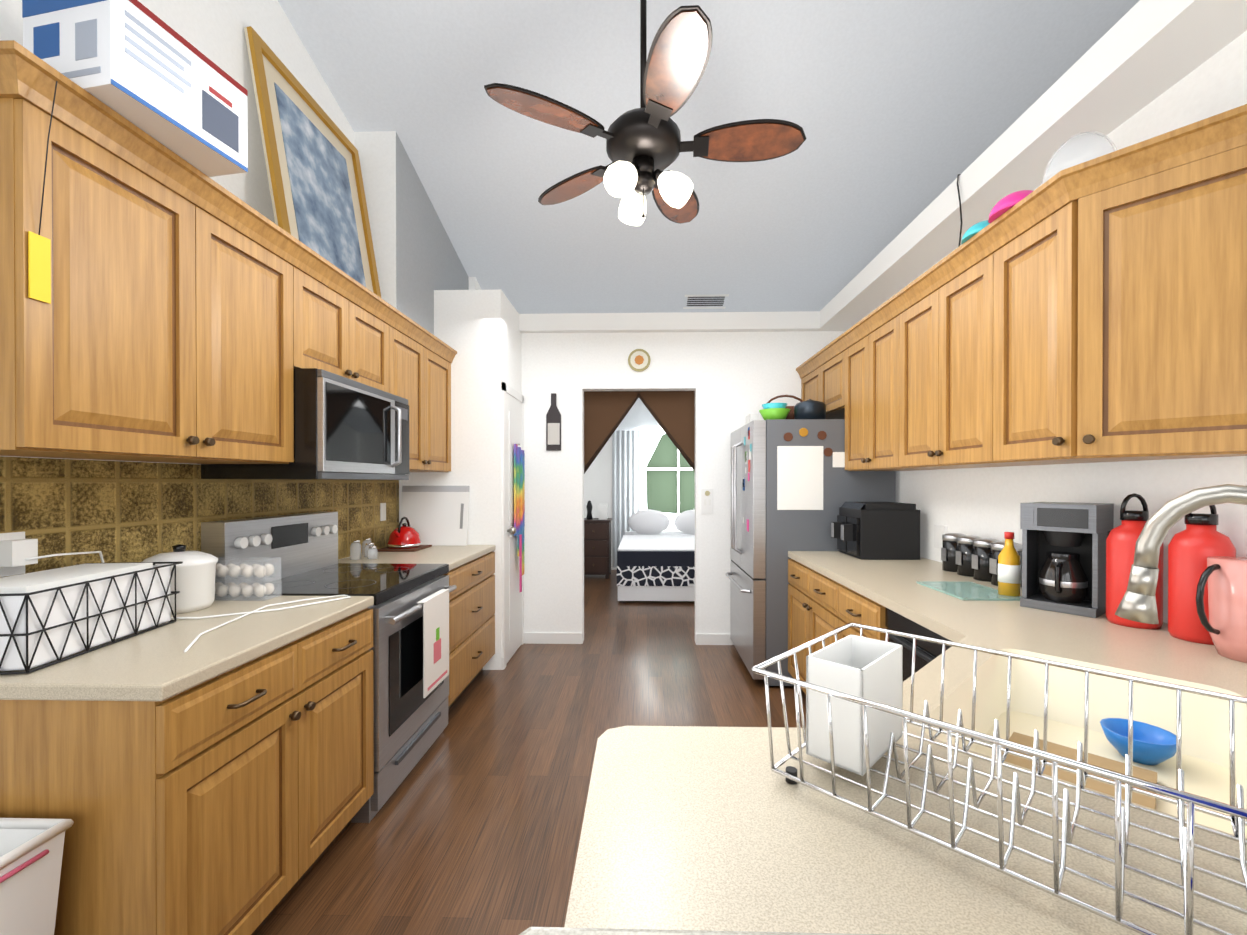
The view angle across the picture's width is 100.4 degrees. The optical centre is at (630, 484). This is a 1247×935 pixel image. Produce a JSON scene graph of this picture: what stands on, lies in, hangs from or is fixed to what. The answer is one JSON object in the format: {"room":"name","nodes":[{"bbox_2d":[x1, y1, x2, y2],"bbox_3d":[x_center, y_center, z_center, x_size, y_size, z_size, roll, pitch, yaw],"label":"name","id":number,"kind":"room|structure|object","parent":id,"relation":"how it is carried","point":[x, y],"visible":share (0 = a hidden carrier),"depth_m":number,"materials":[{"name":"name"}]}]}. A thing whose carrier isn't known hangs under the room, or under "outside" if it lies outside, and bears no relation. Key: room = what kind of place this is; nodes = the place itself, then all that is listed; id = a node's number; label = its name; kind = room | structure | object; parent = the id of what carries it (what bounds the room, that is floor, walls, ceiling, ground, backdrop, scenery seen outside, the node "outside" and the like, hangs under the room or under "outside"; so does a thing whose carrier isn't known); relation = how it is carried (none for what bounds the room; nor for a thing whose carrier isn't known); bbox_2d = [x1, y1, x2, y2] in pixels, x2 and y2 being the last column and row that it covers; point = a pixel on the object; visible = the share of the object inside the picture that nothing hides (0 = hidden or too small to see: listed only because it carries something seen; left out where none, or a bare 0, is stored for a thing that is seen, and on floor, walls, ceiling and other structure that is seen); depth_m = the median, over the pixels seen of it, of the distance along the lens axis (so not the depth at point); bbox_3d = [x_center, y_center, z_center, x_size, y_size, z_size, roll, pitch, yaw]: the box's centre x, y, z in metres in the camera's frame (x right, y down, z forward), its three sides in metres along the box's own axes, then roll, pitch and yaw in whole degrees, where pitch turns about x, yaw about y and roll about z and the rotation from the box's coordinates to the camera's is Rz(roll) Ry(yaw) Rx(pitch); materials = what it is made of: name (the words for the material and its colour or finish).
{"room":"kitchen","nodes":[
{"label":"kitchen","id":0,"kind":"room"},
{"bbox_2d":[0,0,366,559],"bbox_3d":[-1.834,-1.331,0.256,0.120,5.382,7.050,0,0,1],"label":"wall","id":1,"kind":"structure","parent":0,"point":[213,31],"depth_m":2.33,"materials":[{"name":"paint"}]},
{"bbox_2d":[0,48,219,463],"bbox_3d":[-1.551,-0.518,1.428,0.383,0.876,0.510,0,0,1],"label":"upper cabinet","id":2,"kind":"object","parent":1,"relation":"attached to","point":[159,302],"depth_m":1.33,"materials":[{"name":"brown wood"}]},
{"bbox_2d":[22,0,247,176],"bbox_3d":[-1.339,-1.083,1.439,0.271,0.250,0.361,0,0,10],"label":"carton","id":3,"kind":"object","parent":2,"relation":"on","point":[137,63],"visible":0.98,"depth_m":1.33,"materials":[{"name":"white cardboard"}]},
{"bbox_2d":[0,456,398,577],"bbox_3d":[-1.715,0.178,2.482,0.007,0.522,2.603,0,0,1],"label":"tile backsplash","id":4,"kind":"structure","parent":1,"relation":"attached to","point":[118,511],"depth_m":1.84,"materials":[{"name":"tile"}]},
{"bbox_2d":[220,188,299,463],"bbox_3d":[-1.541,-0.520,1.822,0.383,0.876,0.510,0,0,1],"label":"upper cabinet","id":5,"kind":"object","parent":1,"relation":"attached to","point":[260,263],"depth_m":1.87,"materials":[{"name":"brown wood"}]},
{"bbox_2d":[300,244,391,393],"bbox_3d":[-1.525,-0.716,2.467,0.383,0.490,0.781,0,0,1],"label":"upper cabinet","id":6,"kind":"object","parent":1,"relation":"attached to","point":[346,330],"depth_m":2.40,"materials":[{"name":"brown wood"}]},
{"bbox_2d":[201,368,408,479],"bbox_3d":[-1.443,-0.246,2.467,0.547,0.442,0.774,0,0,1],"label":"over-the-range microwave","id":7,"kind":"object","parent":6,"relation":"attached to","point":[346,428],"visible":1,"depth_m":2.19,"materials":[{"name":"silver metal"}]},
{"bbox_2d":[244,26,380,297],"bbox_3d":[-1.603,-1.499,2.737,0.202,1.075,0.864,0,0,1],"label":"picture frame","id":8,"kind":"object","parent":6,"relation":"on","point":[315,179],"visible":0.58,"depth_m":2.63,"materials":[{"name":"gold metal"}]},
{"bbox_2d":[392,308,451,471],"bbox_3d":[-1.504,-0.527,3.316,0.383,0.876,0.917,0,0,1],"label":"upper cabinet","id":9,"kind":"object","parent":1,"relation":"attached to","point":[421,363],"depth_m":3.30,"materials":[{"name":"brown wood"}]},
{"bbox_2d":[354,131,468,334],"bbox_3d":[-1.614,-1.651,3.862,0.379,1.150,1.326,0,0,1],"label":"wall","id":10,"kind":"structure","parent":0,"point":[418,261],"depth_m":3.29,"materials":[{"name":"paint"}]},
{"bbox_2d":[399,289,523,669],"bbox_3d":[-1.323,-0.036,4.150,0.948,2.757,0.750,0,0,1],"label":"wall","id":11,"kind":"structure","parent":0,"point":[478,331],"depth_m":3.77,"materials":[{"name":"paint"}]},
{"bbox_2d":[514,444,524,591],"bbox_3d":[-0.882,0.260,4.143,0.051,1.165,0.255,0,0,1],"label":"hanging tiedye","id":12,"kind":"object","parent":11,"relation":"attached to","point":[519,489],"visible":1,"depth_m":4.09,"materials":[{"name":"multicoloured fabric"}]},
{"bbox_2d":[469,277,481,289],"bbox_3d":[-1.352,-0.268,6.326,0.100,3.200,3.600,0,0,1],"label":"wall","id":13,"kind":"structure","parent":0,"point":[473,283],"depth_m":4.52,"materials":[{"name":"paint"}]},
{"bbox_2d":[256,570,805,934],"bbox_3d":[1.190,1.380,2.418,7.020,0.060,11.700,0,0,1],"label":"floor","id":14,"kind":"structure","parent":0,"point":[474,826],"depth_m":2.39,"materials":[{"name":"brown wood"}]},
{"bbox_2d":[0,818,73,934],"bbox_3d":[-1.454,1.041,0.921,0.472,0.632,0.440,0,0,1],"label":"trash bin","id":15,"kind":"object","parent":14,"relation":"on","point":[31,852],"visible":1,"depth_m":1.08,"materials":[{"name":"white plastic"}]},
{"bbox_2d":[0,608,373,934],"bbox_3d":[-1.367,0.919,1.627,0.742,0.870,0.904,0,0,1],"label":"base cabinet","id":16,"kind":"object","parent":14,"relation":"on","point":[232,801],"visible":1,"depth_m":1.27,"materials":[{"name":"brown wood"}]},
{"bbox_2d":[0,545,495,700],"bbox_3d":[-1.363,0.459,2.470,0.708,0.038,2.613,0,0,1],"label":"countertop","id":17,"kind":"structure","parent":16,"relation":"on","point":[158,664],"depth_m":1.42,"materials":[{"name":"beige stone"}]},
{"bbox_2d":[0,562,182,674],"bbox_3d":[-1.565,0.343,1.432,0.279,0.199,0.489,0,0,-7],"label":"wire basket","id":18,"kind":"object","parent":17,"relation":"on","point":[50,615],"visible":1,"depth_m":1.37,"materials":[{"name":"black metal wire"},{"name":"white fabric"}]},
{"bbox_2d":[0,539,350,651],"bbox_3d":[-1.413,0.297,1.719,0.636,0.288,0.685,0,0,1],"label":"cord","id":19,"kind":"object","parent":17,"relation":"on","point":[17,552],"visible":0.77,"depth_m":1.47,"materials":[{"name":"white plastic"}]},
{"bbox_2d":[142,544,217,613],"bbox_3d":[-1.605,0.327,1.848,0.216,0.230,0.216,0,0,1],"label":"pot","id":20,"kind":"object","parent":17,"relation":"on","point":[195,577],"visible":0.67,"depth_m":1.80,"materials":[{"name":"white ceramic"}]},
{"bbox_2d":[214,557,281,600],"bbox_3d":[-1.550,0.364,2.025,0.320,0.153,0.095,0,0,1],"label":"container","id":21,"kind":"object","parent":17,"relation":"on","point":[245,589],"visible":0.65,"depth_m":2.00,"materials":[{"name":"white plastic"}]},
{"bbox_2d":[350,538,364,559],"bbox_3d":[-1.605,0.380,3.034,0.058,0.112,0.058,0,0,-14],"label":"glass jar","id":22,"kind":"object","parent":17,"relation":"on","point":[352,541],"depth_m":3.03,"materials":[{"name":"white"}]},
{"bbox_2d":[364,544,377,558],"bbox_3d":[-1.524,0.400,3.072,0.054,0.072,0.054,0,0,-14],"label":"glass jar","id":23,"kind":"object","parent":17,"relation":"on","point":[371,546],"depth_m":3.10,"materials":[{"name":"white"}]},
{"bbox_2d":[375,517,431,551],"bbox_3d":[-1.528,0.324,3.512,0.260,0.220,0.280,0,0,1],"label":"kettle","id":24,"kind":"object","parent":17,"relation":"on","point":[403,538],"visible":1,"depth_m":3.44,"materials":[{"name":"red metal"}]},
{"bbox_2d":[400,486,469,545],"bbox_3d":[-1.407,0.220,3.731,0.490,0.427,0.079,0,0,1],"label":"cutting board","id":25,"kind":"object","parent":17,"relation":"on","point":[437,515],"visible":0.95,"depth_m":3.73,"materials":[{"name":"white plastic"}]},
{"bbox_2d":[201,512,456,822],"bbox_3d":[-1.326,0.750,2.469,0.782,1.200,0.774,0,0,1],"label":"range","id":26,"kind":"object","parent":14,"relation":"on","point":[410,608],"visible":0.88,"depth_m":2.36,"materials":[{"name":"silver metal"}]},
{"bbox_2d":[444,551,494,709],"bbox_3d":[-1.325,0.911,3.320,0.742,0.870,0.916,0,0,1],"label":"base cabinet","id":27,"kind":"object","parent":14,"relation":"on","point":[471,624],"visible":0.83,"depth_m":3.23,"materials":[{"name":"brown wood"}]},
{"bbox_2d":[584,500,611,578],"bbox_3d":[-0.512,0.776,7.525,0.470,1.101,0.500,0,0,1],"label":"dresser","id":28,"kind":"object","parent":14,"relation":"on","point":[597,546],"visible":0.94,"depth_m":7.30,"materials":[{"name":"brown wood"}]},
{"bbox_2d":[617,509,694,602],"bbox_3d":[0.676,0.843,6.830,1.610,0.974,2.040,0,0,1],"label":"bed","id":29,"kind":"object","parent":14,"relation":"on","point":[655,561],"visible":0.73,"depth_m":5.83,"materials":[{"name":"white fabric"}]},
{"bbox_2d":[788,559,829,694],"bbox_3d":[1.386,0.913,2.935,0.732,0.870,0.946,0,0,1],"label":"base cabinet","id":30,"kind":"object","parent":14,"relation":"on","point":[819,604],"depth_m":3.07,"materials":[{"name":"brown wood"}]},
{"bbox_2d":[726,419,895,686],"bbox_3d":[1.254,0.456,3.864,0.985,1.775,0.918,0,0,1],"label":"fridge","id":31,"kind":"object","parent":14,"relation":"on","point":[795,485],"visible":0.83,"depth_m":3.42,"materials":[{"name":"grey metal"}]},
{"bbox_2d":[746,395,825,423],"bbox_3d":[1.129,-0.559,3.859,0.425,0.238,0.805,0,0,1],"label":"bowls","id":32,"kind":"object","parent":31,"relation":"on","point":[809,409],"visible":0.6,"depth_m":3.59,"materials":[{"name":"green plastic"}]},
{"bbox_2d":[828,579,886,644],"bbox_3d":[1.371,0.915,2.328,0.732,0.870,0.502,0,0,1],"label":"base cabinet","id":33,"kind":"object","parent":14,"relation":"on","point":[845,605],"depth_m":2.36,"materials":[{"name":"brown wood"}]},
{"bbox_2d":[885,607,951,680],"bbox_3d":[1.359,0.918,1.813,0.728,0.870,0.522,0,0,1],"label":"dishwasher","id":34,"kind":"object","parent":14,"relation":"on","point":[927,652],"visible":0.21,"depth_m":1.87,"materials":[{"name":"black metal"}]},
{"bbox_3d":[0.832,0.922,0.930,1.738,0.870,1.270,0,0,1],"label":"base cabinet","id":35,"kind":"object","parent":14,"relation":"on","visible":0},
{"bbox_2d":[564,627,1246,934],"bbox_3d":[0.453,0.527,0.923,1.020,0.160,1.240,0,0,1],"label":"countertop","id":36,"kind":"structure","parent":35,"relation":"on","point":[704,829],"depth_m":0.66,"materials":[{"name":"beige"}]},
{"bbox_2d":[752,622,1246,934],"bbox_3d":[0.526,0.359,0.690,0.362,0.176,0.617,0,0,-45],"label":"dish rack","id":37,"kind":"object","parent":36,"relation":"on","point":[853,686],"visible":1,"depth_m":0.71,"materials":[{"name":"silver metal"}]},
{"bbox_2d":[1115,484,1246,623],"bbox_3d":[1.057,0.222,0.902,0.264,0.448,0.220,0,0,1],"label":"faucet","id":38,"kind":"object","parent":36,"relation":"on","point":[1138,603],"visible":1,"depth_m":0.96,"materials":[{"name":"silver metal"}]},
{"bbox_2d":[788,551,1246,750],"bbox_3d":[1.355,0.523,1.844,0.738,0.160,3.127,0,0,1],"label":"countertop","id":39,"kind":"structure","parent":35,"relation":"on","point":[1098,643],"depth_m":1.49,"materials":[{"name":"beige stone"}]},
{"bbox_2d":[831,502,919,559],"bbox_3d":[1.481,0.272,3.196,0.418,0.326,0.340,0,0,1],"label":"air fryer","id":40,"kind":"object","parent":39,"relation":"on","point":[875,530],"visible":1,"depth_m":3.03,"materials":[{"name":"black plastic"}]},
{"bbox_2d":[916,581,1020,600],"bbox_3d":[1.394,0.436,2.149,0.240,0.008,0.340,0,0,1],"label":"glass tray","id":41,"kind":"object","parent":39,"relation":"on","point":[968,591],"visible":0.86,"depth_m":2.12,"materials":[{"name":"teal glass"}]},
{"bbox_2d":[998,532,1020,595],"bbox_3d":[1.491,0.309,2.046,0.074,0.245,0.073,0,0,1],"label":"oil bottle","id":42,"kind":"object","parent":41,"relation":"on","point":[1009,572],"visible":1,"depth_m":2.02,"materials":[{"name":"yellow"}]},
{"bbox_2d":[941,533,1021,586],"bbox_3d":[1.651,0.344,2.465,0.115,0.190,0.489,0,0,1],"label":"canisters","id":43,"kind":"object","parent":39,"relation":"on","point":[975,557],"visible":0.85,"depth_m":2.42,"materials":[{"name":"black"}]},
{"bbox_2d":[1020,502,1113,617],"bbox_3d":[1.560,0.254,1.864,0.261,0.375,0.210,0,0,-37],"label":"coffee maker","id":44,"kind":"object","parent":39,"relation":"on","point":[1063,557],"visible":0.96,"depth_m":1.81,"materials":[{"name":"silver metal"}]},
{"bbox_2d":[1001,732,1156,808],"bbox_3d":[0.850,0.594,1.012,0.400,0.012,0.240,0,0,-44],"label":"mat","id":45,"kind":"object","parent":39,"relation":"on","point":[1108,764],"visible":0.21,"depth_m":1.08,"materials":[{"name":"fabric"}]},
{"bbox_2d":[1106,493,1162,628],"bbox_3d":[1.602,0.235,1.653,0.132,0.415,0.132,0,0,1],"label":"jug","id":46,"kind":"object","parent":39,"relation":"on","point":[1121,539],"visible":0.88,"depth_m":1.63,"materials":[{"name":"red plastic"}]},
{"bbox_2d":[1100,718,1175,764],"bbox_3d":[1.126,0.575,1.150,0.130,0.060,0.128,0,0,1],"label":"bowl","id":47,"kind":"object","parent":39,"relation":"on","point":[1154,745],"visible":0.9,"depth_m":1.14,"materials":[{"name":"blue plastic"}]},
{"bbox_2d":[1168,505,1235,644],"bbox_3d":[1.638,0.236,1.492,0.132,0.415,0.132,0,0,1],"label":"water bottle","id":48,"kind":"object","parent":39,"relation":"on","point":[1196,542],"visible":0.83,"depth_m":1.47,"materials":[{"name":"red plastic"}]},
{"bbox_2d":[1196,556,1246,662],"bbox_3d":[1.568,0.319,1.324,0.221,0.250,0.167,0,0,1],"label":"pitcher","id":49,"kind":"object","parent":39,"relation":"on","point":[1225,626],"visible":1,"depth_m":1.32,"materials":[{"name":"pink"}]},
{"bbox_2d":[584,436,680,569],"bbox_3d":[1.693,-0.276,8.100,6.100,3.200,0.100,0,0,1],"label":"wall","id":50,"kind":"structure","parent":0,"point":[598,482],"depth_m":8.10,"materials":[{"name":"paint"}]},
{"bbox_2d":[612,430,641,566],"bbox_3d":[0.691,0.058,8.007,2.100,2.432,0.048,0,0,1],"label":"sheer curtain","id":51,"kind":"object","parent":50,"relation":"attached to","point":[626,475],"visible":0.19,"depth_m":8.02,"materials":[{"name":"white fabric"}]},
{"bbox_2d":[642,432,694,523],"bbox_3d":[0.753,-0.246,8.109,1.180,1.700,0.090,0,0,1],"label":"bedroom window","id":52,"kind":"structure","parent":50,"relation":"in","point":[668,481],"depth_m":8.15,"materials":[{"name":"white"}]},
{"bbox_2d":[521,331,844,644],"bbox_3d":[0.485,0.031,4.415,2.810,2.620,0.132,0,0,1],"label":"wall","id":53,"kind":"structure","parent":0,"point":[732,380],"depth_m":4.37,"materials":[{"name":"paint"}]},
{"bbox_2d":[546,393,560,450],"bbox_3d":[-0.646,-0.529,4.375,0.124,0.480,0.014,0,0,1],"label":"sign","id":54,"kind":"object","parent":53,"relation":"in","point":[553,428],"visible":1,"depth_m":4.37,"materials":[{"name":"black"}]},
{"bbox_2d":[584,391,694,473],"bbox_3d":[0.077,-0.455,4.524,1.084,0.810,0.040,0,0,1],"label":"drape","id":55,"kind":"object","parent":53,"relation":"attached to","point":[671,412],"visible":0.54,"depth_m":4.52,"materials":[{"name":"brown fabric"}]},
{"bbox_2d":[628,349,650,371],"bbox_3d":[0.074,-1.044,4.352,0.190,0.190,0.020,0,0,1],"label":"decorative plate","id":56,"kind":"object","parent":53,"relation":"attached to","point":[639,360],"visible":1,"depth_m":4.35,"materials":[{"name":"beige ceramic"}]},
{"bbox_2d":[701,489,712,513],"bbox_3d":[0.640,0.139,4.347,0.092,0.201,0.012,0,0,1],"label":"switch plate","id":57,"kind":"object","parent":53,"relation":"in","point":[706,501],"visible":1,"depth_m":4.34,"materials":[{"name":"white plastic"}]},
{"bbox_2d":[278,0,1139,433],"bbox_3d":[1.431,-2.422,2.395,6.540,3.376,11.700,0,0,1],"label":"ceiling","id":58,"kind":"structure","parent":0,"point":[902,112],"depth_m":3.09,"materials":[{"name":"paint"}]},
{"bbox_2d":[484,0,805,225],"bbox_3d":[0.099,-1.761,2.078,1.183,1.401,1.214,0,0,1],"label":"ceiling fan","id":59,"kind":"object","parent":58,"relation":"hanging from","point":[645,145],"visible":1,"depth_m":1.99,"materials":[{"name":"brown wood"}]},
{"bbox_2d":[957,174,962,246],"bbox_3d":[1.523,-1.152,2.353,0.153,0.532,0.076,0,0,1],"label":"hanging cord","id":60,"kind":"object","parent":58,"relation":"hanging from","point":[960,210],"visible":0.52,"depth_m":2.33,"materials":[{"name":"black plastic"}]},
{"bbox_2d":[519,0,1246,332],"bbox_3d":[0.440,-1.332,0.614,2.910,0.140,7.880,0,0,1],"label":"wall","id":61,"kind":"structure","parent":0,"point":[1136,58],"depth_m":2.02,"materials":[{"name":"white paint"}]},
{"bbox_2d":[846,31,1246,622],"bbox_3d":[1.744,0.049,0.548,0.100,2.620,7.800,0,0,1],"label":"wall","id":62,"kind":"structure","parent":0,"point":[983,502],"depth_m":1.82,"materials":[{"name":"paint"}]},
{"bbox_2d":[800,340,839,418],"bbox_3d":[1.593,-0.742,3.858,0.363,0.450,0.937,0,0,1],"label":"upper cabinet","id":63,"kind":"object","parent":62,"relation":"attached to","point":[819,376],"depth_m":3.77,"materials":[{"name":"brown wood"}]},
{"bbox_2d":[840,304,887,470],"bbox_3d":[1.572,-0.525,3.001,0.363,0.876,0.778,0,0,1],"label":"upper cabinet","id":64,"kind":"object","parent":62,"relation":"attached to","point":[864,348],"depth_m":3.06,"materials":[{"name":"brown wood"}]},
{"bbox_2d":[888,236,975,470],"bbox_3d":[1.555,-0.522,2.311,0.363,0.876,0.836,0,0,1],"label":"upper cabinet","id":65,"kind":"object","parent":62,"relation":"attached to","point":[932,323],"depth_m":2.34,"materials":[{"name":"brown wood"}]},
{"bbox_2d":[934,515,1021,548],"bbox_3d":[1.736,0.247,2.610,0.020,0.225,0.720,0,0,1],"label":"outlets","id":66,"kind":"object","parent":62,"relation":"attached to","point":[940,531],"depth_m":2.90,"materials":[{"name":"white plastic"}]},
{"bbox_2d":[976,161,1087,467],"bbox_3d":[1.541,-0.520,1.771,0.363,0.876,0.475,0,0,1],"label":"upper cabinet","id":67,"kind":"object","parent":62,"relation":"attached to","point":[1032,263],"depth_m":1.74,"materials":[{"name":"brown wood"}]},
{"bbox_2d":[961,226,980,243],"bbox_3d":[1.376,-0.990,2.023,0.150,0.060,0.148,0,0,1],"label":"bowl","id":68,"kind":"object","parent":67,"relation":"on","point":[970,232],"depth_m":2.01,"materials":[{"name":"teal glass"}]},
{"bbox_2d":[973,190,1021,229],"bbox_3d":[1.371,-0.995,1.843,0.170,0.072,0.167,0,0,1],"label":"bowl","id":69,"kind":"object","parent":67,"relation":"on","point":[1003,205],"depth_m":1.82,"materials":[{"name":"pink plastic"}]},
{"bbox_2d":[1088,104,1246,462],"bbox_3d":[1.532,-0.518,1.426,0.363,0.876,0.445,0,0,1],"label":"upper cabinet","id":70,"kind":"object","parent":62,"relation":"attached to","point":[1093,310],"depth_m":1.43,"materials":[{"name":"brown wood"}]},
{"bbox_2d":[1022,131,1116,198],"bbox_3d":[1.411,-1.027,1.632,0.190,0.138,0.187,0,0,1],"label":"bowl","id":71,"kind":"object","parent":70,"relation":"on","point":[1025,193],"depth_m":1.61,"materials":[{"name":"clear glass"}]},
{"bbox_3d":[0.801,0.846,0.073,1.758,1.030,0.437,0,0,1],"label":"bar","id":72,"kind":"object","parent":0,"visible":0},
{"bbox_2d":[519,927,890,934],"bbox_3d":[0.785,0.310,-0.052,1.783,0.038,0.750,0,0,1],"label":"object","id":73,"kind":"object","parent":72,"relation":"on","point":[563,931],"visible":1,"depth_m":0.34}
]}

